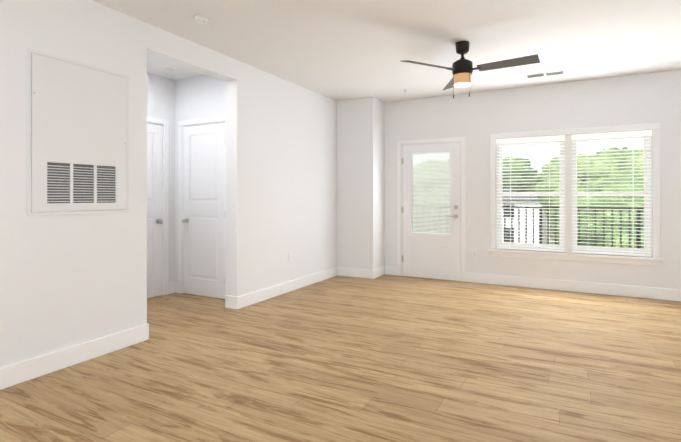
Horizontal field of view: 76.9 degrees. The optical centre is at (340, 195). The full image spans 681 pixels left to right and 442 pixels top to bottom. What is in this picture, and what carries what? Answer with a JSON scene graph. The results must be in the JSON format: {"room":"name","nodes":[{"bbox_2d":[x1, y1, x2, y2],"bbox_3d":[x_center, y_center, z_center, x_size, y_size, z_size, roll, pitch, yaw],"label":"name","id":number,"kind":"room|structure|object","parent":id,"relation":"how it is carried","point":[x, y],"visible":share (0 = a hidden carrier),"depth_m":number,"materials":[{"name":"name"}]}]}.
{"room":"empty living room","nodes":[
{"label":"empty living room","id":0,"kind":"room"},
{"bbox_2d":[147,72,174,282],"bbox_3d":[-2.689,-0.126,4.723,0.160,2.750,2.320,0,0,28],"label":"wall","id":1,"kind":"structure","parent":0,"point":[160,97],"depth_m":5.49,"materials":[{"name":"paint"}]},
{"bbox_2d":[147,123,162,297],"bbox_3d":[-2.394,0.179,5.070,0.112,2.130,0.724,0,0,28],"label":"hall door","id":2,"kind":"structure","parent":1,"relation":"in","point":[154,210],"depth_m":5.31,"materials":[{"name":"paint"}]},
{"bbox_2d":[147,116,168,294],"bbox_3d":[-2.426,0.142,5.093,0.076,2.215,0.870,0,0,28],"label":"door frame","id":3,"kind":"structure","parent":1,"relation":"attached to","point":[164,123],"depth_m":5.42,"materials":[{"name":"paint"}]},
{"bbox_2d":[0,0,336,367],"bbox_3d":[-2.256,-0.129,2.819,0.160,2.750,9.050,0,0,28],"label":"wall","id":4,"kind":"structure","parent":0,"point":[66,281],"depth_m":3.59,"materials":[{"name":"paint"}]},
{"bbox_2d":[0,323,148,389],"bbox_3d":[-2.991,1.174,1.259,0.014,0.140,5.609,0,0,28],"label":"baseboard","id":5,"kind":"structure","parent":4,"relation":"attached to","point":[26,370],"depth_m":3.13,"materials":[{"name":"paint"}]},
{"bbox_2d":[27,48,128,215],"bbox_3d":[-1.938,-0.433,3.233,0.012,1.140,0.760,0,0,28],"label":"vent panel","id":6,"kind":"object","parent":4,"relation":"attached to","point":[78,138],"visible":1,"depth_m":3.18,"materials":[{"name":"paint"}]},
{"bbox_2d":[225,295,231,308],"bbox_3d":[-1.230,1.179,4.920,0.022,0.140,0.274,0,0,28],"label":"baseboard","id":7,"kind":"structure","parent":4,"relation":"attached to","point":[228,299],"depth_m":4.77,"materials":[{"name":"paint"}]},
{"bbox_2d":[232,267,335,308],"bbox_3d":[-0.593,1.181,5.742,0.014,0.140,2.324,0,0,28],"label":"baseboard","id":8,"kind":"structure","parent":4,"relation":"attached to","point":[257,296],"depth_m":5.40,"materials":[{"name":"paint"}]},
{"bbox_2d":[288,252,291,260],"bbox_3d":[-0.661,0.790,5.622,0.008,0.114,0.070,0,0,28],"label":"electrical outlet","id":9,"kind":"object","parent":4,"relation":"attached to","point":[289,256],"visible":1,"depth_m":5.61,"materials":[{"name":"white plastic"}]},
{"bbox_2d":[175,75,225,281],"bbox_3d":[-1.616,-0.125,5.374,1.120,2.750,0.160,0,0,28],"label":"wall","id":10,"kind":"structure","parent":0,"point":[199,97],"depth_m":5.41,"materials":[{"name":"paint"}]},
{"bbox_2d":[178,116,225,294],"bbox_3d":[-1.692,0.142,5.348,0.860,2.215,0.076,0,0,28],"label":"door frame","id":11,"kind":"structure","parent":10,"relation":"attached to","point":[200,121],"depth_m":5.50,"materials":[{"name":"paint"}]},
{"bbox_2d":[182,123,224,298],"bbox_3d":[-1.706,0.179,5.312,0.714,2.130,0.112,0,0,28],"label":"hall door","id":12,"kind":"structure","parent":10,"relation":"in","point":[203,220],"depth_m":5.33,"materials":[{"name":"paint"}]},
{"bbox_2d":[0,274,680,441],"bbox_3d":[-0.475,1.295,2.119,7.360,0.100,9.820,0,0,28],"label":"floor","id":13,"kind":"structure","parent":0,"point":[386,358],"depth_m":3.01,"materials":[{"name":"brown wood"}]},
{"bbox_2d":[337,97,384,269],"bbox_3d":[0.295,-0.123,6.932,0.780,2.750,0.610,0,0,28],"label":"column","id":14,"kind":"structure","parent":0,"point":[360,183],"depth_m":6.63,"materials":[{"name":"paint"}]},
{"bbox_2d":[336,267,375,278],"bbox_3d":[0.242,1.182,6.604,0.594,0.140,0.022,0,0,28],"label":"baseboard","id":15,"kind":"structure","parent":14,"relation":"attached to","point":[340,271],"depth_m":6.59,"materials":[{"name":"paint"}]},
{"bbox_2d":[92,0,680,102],"bbox_3d":[-0.475,-1.555,2.123,7.360,0.100,9.820,0,0,28],"label":"ceiling","id":16,"kind":"structure","parent":0,"point":[339,50],"depth_m":4.09,"materials":[{"name":"paint"}]},
{"bbox_2d":[165,68,173,72],"bbox_3d":[-2.027,-1.484,5.074,0.100,0.032,0.100,0,0,28],"label":"smoke detector","id":17,"kind":"object","parent":16,"relation":"attached to","point":[169,70],"visible":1,"depth_m":5.04,"materials":[{"name":"white plastic"}]},
{"bbox_2d":[194,15,208,23],"bbox_3d":[-1.172,-1.485,3.619,0.124,0.036,0.124,0,0,28],"label":"smoke detector","id":18,"kind":"object","parent":16,"relation":"attached to","point":[201,19],"visible":0.98,"depth_m":3.59,"materials":[{"name":"white plastic"}]},
{"bbox_2d":[402,41,539,97],"bbox_3d":[1.316,-1.230,4.176,1.145,0.543,1.259,0,0,28],"label":"ceiling fan","id":19,"kind":"object","parent":16,"relation":"hanging from","point":[462,68],"visible":1,"depth_m":4.12,"materials":[{"name":"brown metal"}]},
{"bbox_2d":[525,70,564,78],"bbox_3d":[2.520,-1.495,5.284,0.440,0.010,0.170,0,0,28],"label":"ceiling vent","id":20,"kind":"object","parent":16,"relation":"in","point":[553,73],"visible":0.96,"depth_m":5.27,"materials":[{"name":"white plastic"}]},
{"bbox_2d":[385,70,680,289],"bbox_3d":[2.897,-0.124,5.795,4.880,2.750,0.160,0,0,28],"label":"wall","id":21,"kind":"structure","parent":0,"point":[476,119],"depth_m":5.78,"materials":[{"name":"paint"}]},
{"bbox_2d":[374,266,387,277],"bbox_3d":[0.610,1.182,6.677,0.014,0.140,0.440,0,0,28],"label":"baseboard","id":22,"kind":"structure","parent":21,"relation":"attached to","point":[380,271],"depth_m":6.72,"materials":[{"name":"paint"}]},
{"bbox_2d":[402,142,460,279],"bbox_3d":[1.362,0.217,6.521,0.916,2.032,0.104,0,0,28],"label":"door","id":23,"kind":"structure","parent":21,"relation":"in","point":[430,253],"depth_m":6.53,"materials":[{"name":"paint"}]},
{"bbox_2d":[397,137,465,281],"bbox_3d":[1.403,0.192,6.585,1.060,2.120,0.176,0,0,28],"label":"door frame","id":24,"kind":"structure","parent":21,"relation":"attached to","point":[462,140],"depth_m":6.48,"materials":[{"name":"paint"}]},
{"bbox_2d":[472,249,476,256],"bbox_3d":[1.943,0.831,6.209,0.070,0.114,0.008,0,0,28],"label":"electrical outlet","id":25,"kind":"object","parent":21,"relation":"attached to","point":[474,252],"visible":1,"depth_m":6.21,"materials":[{"name":"white plastic"}]},
{"bbox_2d":[466,272,680,300],"bbox_3d":[3.341,1.180,5.457,3.420,0.140,0.014,0,0,28],"label":"baseboard","id":26,"kind":"structure","parent":21,"relation":"attached to","point":[542,283],"depth_m":5.58,"materials":[{"name":"paint"}]},
{"bbox_2d":[490,123,659,265],"bbox_3d":[3.033,-0.015,5.710,1.960,1.730,0.182,0,0,28],"label":"window","id":27,"kind":"structure","parent":21,"relation":"in","point":[569,229],"depth_m":5.65,"materials":[{"name":"white plastic"}]},
{"bbox_2d":[496,135,564,251],"bbox_3d":[2.603,-0.030,5.904,0.866,1.550,0.066,0,0,28],"label":"window blind","id":28,"kind":"object","parent":27,"relation":"attached to","point":[549,139],"visible":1,"depth_m":5.88,"materials":[{"name":"white plastic"}]},
{"bbox_2d":[571,130,651,256],"bbox_3d":[3.432,-0.031,5.460,0.866,1.550,0.066,0,0,28],"label":"window blind","id":29,"kind":"object","parent":27,"relation":"attached to","point":[576,137],"visible":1,"depth_m":5.44,"materials":[{"name":"white plastic"}]},
{"bbox_2d":[488,249,663,260],"bbox_3d":[3.008,0.765,5.664,2.020,0.030,0.135,0,0,28],"label":"window sill","id":30,"kind":"structure","parent":21,"relation":"attached to","point":[580,254],"depth_m":5.56,"materials":[{"name":"paint"}]},
{"label":"outside","id":31,"kind":"structure","parent":0,"visible":0},
{"bbox_3d":[3.027,1.377,6.716,5.600,0.190,1.590,0,0,28],"label":"floor","id":32,"kind":"structure","parent":31,"visible":0},
{"bbox_2d":[416,206,643,247],"bbox_3d":[3.364,0.733,7.346,5.550,1.100,0.073,0,0,28],"label":"balcony railing","id":33,"kind":"object","parent":32,"relation":"on","point":[638,237],"depth_m":7.01,"materials":[{"name":"brown metal"}]},
{"bbox_3d":[32.880,7.833,61.668,400.000,0.200,380.000,0,0,28],"label":"ground","id":34,"kind":"structure","parent":31,"visible":0},
{"bbox_2d":[413,182,449,232],"bbox_3d":[4.565,3.225,28.287,5.121,8.917,6.323,0,0,28],"label":"tree","id":35,"kind":"object","parent":34,"relation":"on","point":[430,208],"depth_m":26.80,"materials":[{"name":"green plant"}]},
{"bbox_2d":[413,161,449,231],"bbox_3d":[7.714,2.454,33.362,6.202,10.474,6.626,0,0,28],"label":"tree","id":36,"kind":"object","parent":34,"relation":"on","point":[432,179],"depth_m":31.38,"materials":[{"name":"green plant"}]},
{"bbox_2d":[435,162,551,230],"bbox_3d":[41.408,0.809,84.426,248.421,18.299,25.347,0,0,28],"label":"tree","id":37,"kind":"object","parent":34,"relation":"on","point":[537,181],"depth_m":81.31,"materials":[{"name":"green plant"}]},
{"bbox_2d":[503,156,537,191],"bbox_3d":[24.644,1.015,63.365,10.245,13.440,8.755,0,0,28],"label":"tree","id":38,"kind":"object","parent":34,"relation":"on","point":[517,181],"depth_m":59.82,"materials":[{"name":"green plant"}]},
{"bbox_2d":[502,190,546,243],"bbox_3d":[14.558,3.267,51.062,18.700,8.900,13.000,0,0,28],"label":"building","id":39,"kind":"structure","parent":34,"relation":"on","point":[527,202],"depth_m":42.55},
{"bbox_2d":[534,178,598,243],"bbox_3d":[15.717,3.173,27.025,6.309,9.017,5.470,0,0,28],"label":"tree","id":40,"kind":"object","parent":34,"relation":"on","point":[552,237],"depth_m":26.77,"materials":[{"name":"green plant"}]},
{"bbox_2d":[537,153,595,181],"bbox_3d":[33.199,0.885,60.415,10.213,13.692,8.742,0,0,28],"label":"tree","id":41,"kind":"object","parent":34,"relation":"on","point":[555,164],"depth_m":59.21,"materials":[{"name":"green plant"}]},
{"bbox_2d":[577,155,615,187],"bbox_3d":[25.709,1.903,39.609,6.925,11.595,7.644,0,0,28],"label":"tree","id":42,"kind":"object","parent":34,"relation":"on","point":[592,173],"depth_m":38.87,"materials":[{"name":"green plant"}]},
{"bbox_2d":[551,175,643,248],"bbox_3d":[14.544,3.242,23.585,5.376,8.869,5.180,0,0,28],"label":"tree","id":43,"kind":"object","parent":34,"relation":"on","point":[590,225],"depth_m":22.02,"materials":[{"name":"green plant"}]},
{"bbox_2d":[578,147,637,181],"bbox_3d":[29.415,1.131,48.276,9.107,13.164,10.547,0,0,28],"label":"tree","id":44,"kind":"object","parent":34,"relation":"on","point":[630,151],"depth_m":45.87,"materials":[{"name":"green plant"}]},
{"bbox_2d":[599,148,643,190],"bbox_3d":[19.147,2.236,25.585,6.447,10.888,7.343,0,0,28],"label":"tree","id":45,"kind":"object","parent":34,"relation":"on","point":[618,169],"depth_m":24.78,"materials":[{"name":"green plant"}]}
]}

